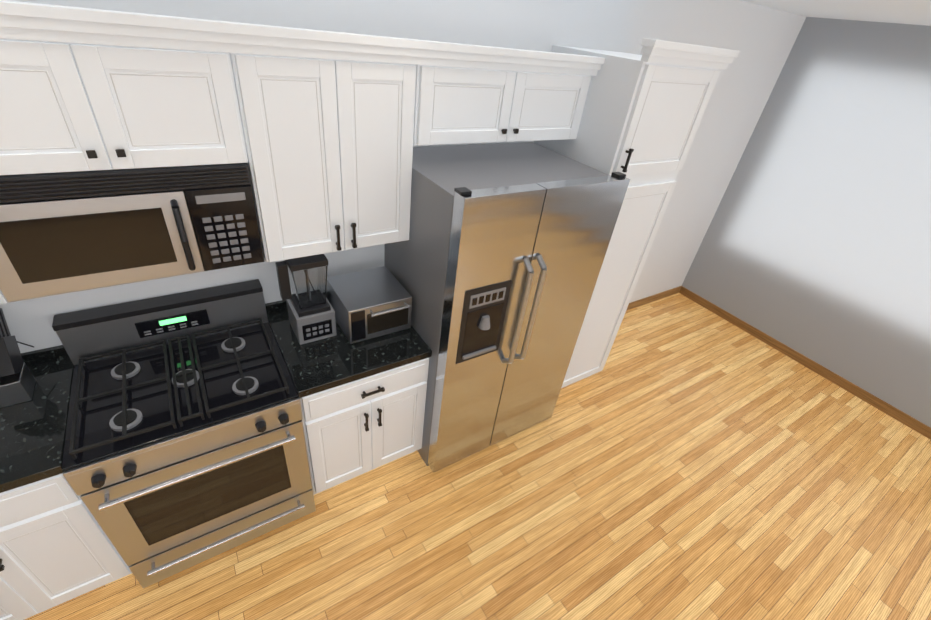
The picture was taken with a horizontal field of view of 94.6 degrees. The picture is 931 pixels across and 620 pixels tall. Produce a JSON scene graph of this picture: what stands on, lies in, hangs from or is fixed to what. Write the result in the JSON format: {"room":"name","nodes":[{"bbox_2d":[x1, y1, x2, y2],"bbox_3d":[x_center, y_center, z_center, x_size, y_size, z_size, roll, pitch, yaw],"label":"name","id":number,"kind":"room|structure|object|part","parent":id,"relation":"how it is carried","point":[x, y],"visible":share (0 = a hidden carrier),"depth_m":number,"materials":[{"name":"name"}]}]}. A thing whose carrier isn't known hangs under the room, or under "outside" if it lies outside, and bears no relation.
{"room":"kitchen","nodes":[
{"label":"kitchen","id":0,"kind":"room"},
{"bbox_2d":[0,0,805,352],"bbox_3d":[-0.467,-0.540,2.373,7.350,2.700,0.120,-15,40,-29],"label":"wall","id":1,"kind":"structure","parent":0,"point":[760,38],"depth_m":2.37,"materials":[{"name":"white paint"}]},
{"bbox_2d":[0,290,6,304],"bbox_3d":[-1.801,-0.324,1.096,0.688,0.750,0.384,-15,40,-29],"label":"upper cabinet","id":2,"kind":"object","parent":1,"relation":"attached to","point":[3,299],"visible":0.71,"depth_m":1.38,"materials":[{"name":"white wood"}]},
{"bbox_2d":[0,39,247,174],"bbox_3d":[-1.163,-0.658,1.348,0.777,0.345,0.373,-15,40,-29],"label":"upper cabinet","id":3,"kind":"object","parent":1,"relation":"attached to","point":[69,107],"visible":0.94,"depth_m":1.26,"materials":[{"name":"white wood"}]},
{"bbox_2d":[0,163,264,301],"bbox_3d":[-1.197,-0.342,1.550,0.773,0.402,0.402,-15,40,-29],"label":"microwave","id":4,"kind":"object","parent":3,"relation":"attached to","point":[65,232],"visible":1,"depth_m":1.43,"materials":[{"name":"silver plastic"}]},
{"bbox_2d":[229,53,415,261],"bbox_3d":[-0.579,-0.651,1.812,0.652,0.750,0.384,-15,40,-29],"label":"upper cabinet","id":5,"kind":"object","parent":1,"relation":"attached to","point":[329,146],"visible":0.98,"depth_m":1.66,"materials":[{"name":"white wood"}]},
{"bbox_2d":[413,65,590,145],"bbox_3d":[0.127,-1.016,2.091,0.965,0.310,0.373,-15,40,-29],"label":"upper cabinet","id":6,"kind":"object","parent":1,"relation":"attached to","point":[456,105],"visible":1,"depth_m":1.94,"materials":[{"name":"white wood"}]},
{"bbox_2d":[626,286,681,310],"bbox_3d":[1.601,-0.018,4.342,1.870,0.085,0.012,-15,40,-29],"label":"baseboard","id":7,"kind":"structure","parent":1,"relation":"attached to","point":[670,292],"depth_m":4.57,"materials":[{"name":"brown wood"}]},
{"bbox_2d":[24,293,930,619],"bbox_3d":[-0.908,2.232,0.748,10.940,0.100,4.740,-15,40,-29],"label":"floor","id":8,"kind":"structure","parent":0,"point":[680,457],"depth_m":2.49,"materials":[{"name":"brown wood"}]},
{"bbox_2d":[0,473,131,619],"bbox_3d":[-1.873,0.828,1.747,0.688,0.855,0.664,-15,40,-29],"label":"base cabinet","id":9,"kind":"object","parent":8,"relation":"on","point":[57,547],"visible":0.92,"depth_m":1.62,"materials":[{"name":"white wood"}]},
{"bbox_2d":[52,279,315,587],"bbox_3d":[-1.223,0.567,2.010,0.773,1.090,0.712,-15,40,-29],"label":"stove","id":10,"kind":"object","parent":8,"relation":"on","point":[184,446],"visible":1,"depth_m":1.81,"materials":[{"name":"silver metal"}]},
{"bbox_2d":[299,358,428,494],"bbox_3d":[-0.652,0.501,2.462,0.652,0.855,0.664,-15,40,-29],"label":"base cabinet","id":11,"kind":"object","parent":8,"relation":"on","point":[353,429],"visible":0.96,"depth_m":2.19,"materials":[{"name":"white wood"}]},
{"bbox_2d":[384,142,629,472],"bbox_3d":[0.124,0.004,2.546,0.950,1.747,0.807,-15,40,-29],"label":"refrigerator","id":12,"kind":"object","parent":8,"relation":"on","point":[416,264],"depth_m":2.10,"materials":[{"name":"grey metal"}]},
{"bbox_3d":[0.289,0.026,2.145,0.108,0.642,0.075,-15,40,-29],"label":"refrigerator handle","id":13,"kind":"part","parent":12,"relation":"part of","materials":[{"name":"silver metal"}]},
{"bbox_3d":[0.293,0.156,2.328,0.950,1.712,0.122,-15,40,-29],"label":"refrigerator door","id":14,"kind":"part","parent":12,"relation":"part of","materials":[{"name":"silver metal"}]},
{"bbox_2d":[534,38,738,387],"bbox_3d":[0.768,-0.444,2.832,0.665,2.300,0.678,-15,40,-29],"label":"pantry cabinet","id":15,"kind":"object","parent":8,"relation":"on","point":[642,116],"visible":0.65,"depth_m":2.25,"materials":[{"name":"white wood"}]},
{"bbox_3d":[-2.358,1.433,0.774,1.464,0.855,0.860,-15,40,-29],"label":"base cabinet","id":16,"kind":"object","parent":8,"relation":"on","visible":0},
{"bbox_2d":[0,291,431,492],"bbox_3d":[-1.419,0.826,0.993,3.531,0.099,2.143,-15,40,-29],"label":"countertop","id":17,"kind":"structure","parent":16,"relation":"on","point":[32,436],"depth_m":1.81,"materials":[{"name":"black stone"}]},
{"bbox_2d":[0,308,35,407],"bbox_3d":[-1.751,0.161,1.606,0.100,0.340,0.221,-15,40,-29],"label":"knife block","id":18,"kind":"object","parent":17,"relation":"on","point":[17,382],"visible":1,"depth_m":1.61,"materials":[{"name":"black metal"}]},
{"bbox_2d":[275,254,336,344],"bbox_3d":[-0.770,-0.072,2.063,0.215,0.425,0.204,-15,40,-29],"label":"blender","id":19,"kind":"object","parent":17,"relation":"on","point":[311,313],"visible":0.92,"depth_m":2.01,"materials":[{"name":"grey"}]},
{"bbox_2d":[327,266,411,343],"bbox_3d":[-0.496,-0.021,2.234,0.330,0.210,0.383,-15,40,-29],"label":"toaster oven","id":20,"kind":"object","parent":17,"relation":"on","point":[366,304],"visible":0.96,"depth_m":2.15,"materials":[{"name":"silver metal"}]},
{"bbox_2d":[682,17,930,426],"bbox_3d":[3.797,-0.131,2.622,0.120,2.700,4.500,-15,40,-29],"label":"wall","id":21,"kind":"structure","parent":0,"point":[815,245],"depth_m":3.47,"materials":[{"name":"grey paint"}]},
{"bbox_2d":[679,286,930,439],"bbox_3d":[3.587,0.946,3.336,0.014,0.085,4.470,-15,40,-29],"label":"baseboard","id":22,"kind":"structure","parent":21,"relation":"attached to","point":[916,425],"depth_m":3.86,"materials":[{"name":"brown wood"}]},
{"bbox_2d":[740,0,930,25],"bbox_3d":[0.451,-0.822,0.677,7.110,0.120,2.800,-15,40,-29],"label":"ceiling","id":23,"kind":"structure","parent":0,"point":[915,12],"depth_m":2.62,"materials":[{"name":"white paint"}]},
{"bbox_3d":[-2.207,0.210,0.277,0.558,0.800,0.384,-15,40,-29],"label":"upper cabinet","id":24,"kind":"object","parent":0,"visible":0},
{"bbox_2d":[0,0,604,75],"bbox_3d":[-0.634,-0.253,0.484,4.180,0.085,1.850,-15,40,-29],"label":"crown molding","id":25,"kind":"structure","parent":24,"relation":"attached to","point":[41,22],"depth_m":1.32,"materials":[{"name":"white wood"}]}
]}

